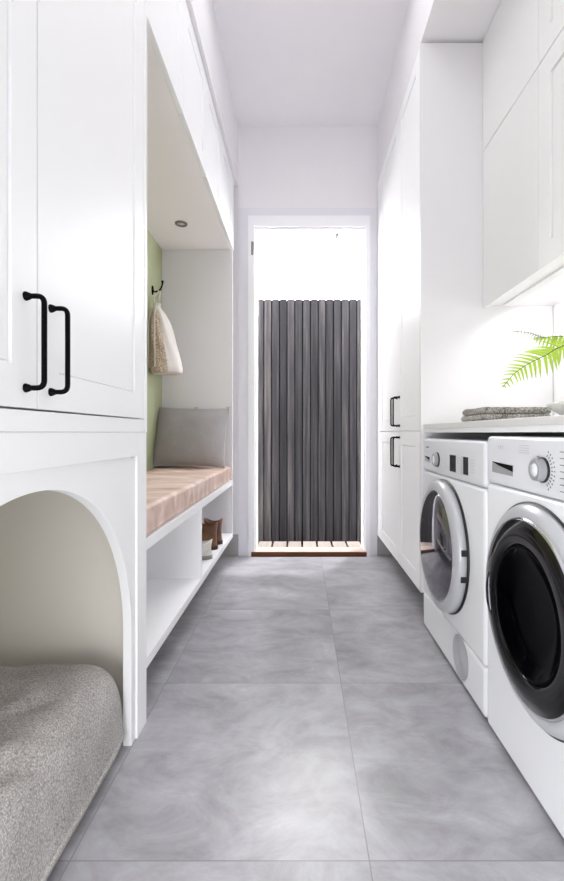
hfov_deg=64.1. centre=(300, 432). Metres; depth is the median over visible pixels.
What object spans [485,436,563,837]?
washing machine
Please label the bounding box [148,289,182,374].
drawstring bag
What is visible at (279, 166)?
wall
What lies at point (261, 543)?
deck
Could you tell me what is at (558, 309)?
wall
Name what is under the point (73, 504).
pet nook
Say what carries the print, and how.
on the washing machine
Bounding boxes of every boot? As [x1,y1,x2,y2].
[202,522,217,549]
[204,518,222,544]
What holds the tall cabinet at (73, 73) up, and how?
on the pet nook
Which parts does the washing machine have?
door pull, drawer pull, door, rim glass, control panel, lid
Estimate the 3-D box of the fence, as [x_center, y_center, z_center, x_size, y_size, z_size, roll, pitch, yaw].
[0.070,-0.042,3.944,3.341,2.223,0.152,0,0,0]
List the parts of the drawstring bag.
woven panel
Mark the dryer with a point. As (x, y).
(453, 523)
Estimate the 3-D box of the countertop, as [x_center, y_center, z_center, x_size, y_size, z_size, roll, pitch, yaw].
[0.846,-0.020,0.715,0.588,0.036,2.630,0,0,0]
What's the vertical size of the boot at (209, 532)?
0.160 m
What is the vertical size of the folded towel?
0.045 m
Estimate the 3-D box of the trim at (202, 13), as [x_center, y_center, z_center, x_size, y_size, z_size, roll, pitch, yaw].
[-0.701,-1.968,0.650,0.507,0.425,5.100,0,0,0]
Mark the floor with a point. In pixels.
(306, 720)
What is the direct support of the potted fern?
on the countertop
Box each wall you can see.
[145,230,161,470]
[233,126,377,533]
[553,301,563,435]
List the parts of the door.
sill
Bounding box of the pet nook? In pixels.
[0,432,145,745]
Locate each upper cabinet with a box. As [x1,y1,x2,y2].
[147,0,205,175]
[147,78,233,250]
[483,0,563,150]
[483,28,563,307]
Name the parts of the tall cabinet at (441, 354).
door, door, handle, handle, handle, handle, door, door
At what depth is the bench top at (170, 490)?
2.02 m
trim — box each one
[186,0,237,185]
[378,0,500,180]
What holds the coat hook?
attached to the wall at (154, 251)
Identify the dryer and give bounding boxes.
[419,438,492,717]
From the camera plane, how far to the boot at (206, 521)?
2.76 m
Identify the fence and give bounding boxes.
[258,299,360,543]
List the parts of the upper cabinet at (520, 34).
door, door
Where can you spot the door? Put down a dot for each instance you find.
(253, 223)
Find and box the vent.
[453,633,467,681]
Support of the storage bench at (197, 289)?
on the floor
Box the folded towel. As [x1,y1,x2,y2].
[461,407,551,421]
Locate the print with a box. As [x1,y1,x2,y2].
[546,451,554,490]
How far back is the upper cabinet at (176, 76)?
1.81 m
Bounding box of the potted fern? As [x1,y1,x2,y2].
[500,330,563,414]
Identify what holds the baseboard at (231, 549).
attached to the wall at (279, 166)
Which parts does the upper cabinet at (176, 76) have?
door, door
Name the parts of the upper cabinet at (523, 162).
door, door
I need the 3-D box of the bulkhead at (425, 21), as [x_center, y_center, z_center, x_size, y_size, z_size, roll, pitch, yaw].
[0.843,-1.978,0.650,0.595,0.405,5.100,0,0,0]
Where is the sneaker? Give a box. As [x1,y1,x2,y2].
[202,539,212,559]
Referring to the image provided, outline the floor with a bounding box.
[47,556,563,880]
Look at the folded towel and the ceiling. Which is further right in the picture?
the folded towel
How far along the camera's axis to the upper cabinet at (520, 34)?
1.75 m
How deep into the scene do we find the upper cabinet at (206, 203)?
2.57 m
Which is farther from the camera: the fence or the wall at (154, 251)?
the fence
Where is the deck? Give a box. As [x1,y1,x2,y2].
[258,541,360,546]
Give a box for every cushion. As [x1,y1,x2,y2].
[0,664,124,880]
[153,406,229,467]
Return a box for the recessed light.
[175,220,187,226]
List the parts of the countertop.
rail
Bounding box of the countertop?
[423,415,563,432]
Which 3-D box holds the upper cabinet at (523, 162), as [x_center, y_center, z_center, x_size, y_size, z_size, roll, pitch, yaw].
[0.980,-0.914,1.300,0.320,0.705,1.460,0,0,0]
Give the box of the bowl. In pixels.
[546,401,563,414]
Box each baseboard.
[221,534,237,555]
[377,535,392,555]
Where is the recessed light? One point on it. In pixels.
(179, 223)
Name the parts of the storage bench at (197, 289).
panel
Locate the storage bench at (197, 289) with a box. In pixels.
[146,250,232,668]
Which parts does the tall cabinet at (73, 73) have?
door, handle, handle, rail, panel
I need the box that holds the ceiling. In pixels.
[212,0,408,125]
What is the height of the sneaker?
0.105 m
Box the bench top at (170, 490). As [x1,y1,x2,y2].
[146,466,230,534]
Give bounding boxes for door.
[238,208,376,556]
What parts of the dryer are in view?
door, panel, filter panel, control panel, lid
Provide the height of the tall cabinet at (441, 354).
2.630 m
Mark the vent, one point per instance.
(460, 642)
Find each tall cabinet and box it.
[0,0,146,431]
[377,43,552,592]
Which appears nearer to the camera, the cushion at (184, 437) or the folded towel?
the folded towel
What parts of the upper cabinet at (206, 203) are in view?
door, door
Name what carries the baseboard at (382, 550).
attached to the wall at (279, 166)
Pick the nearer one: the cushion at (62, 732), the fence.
the cushion at (62, 732)
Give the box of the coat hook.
[152,280,163,294]

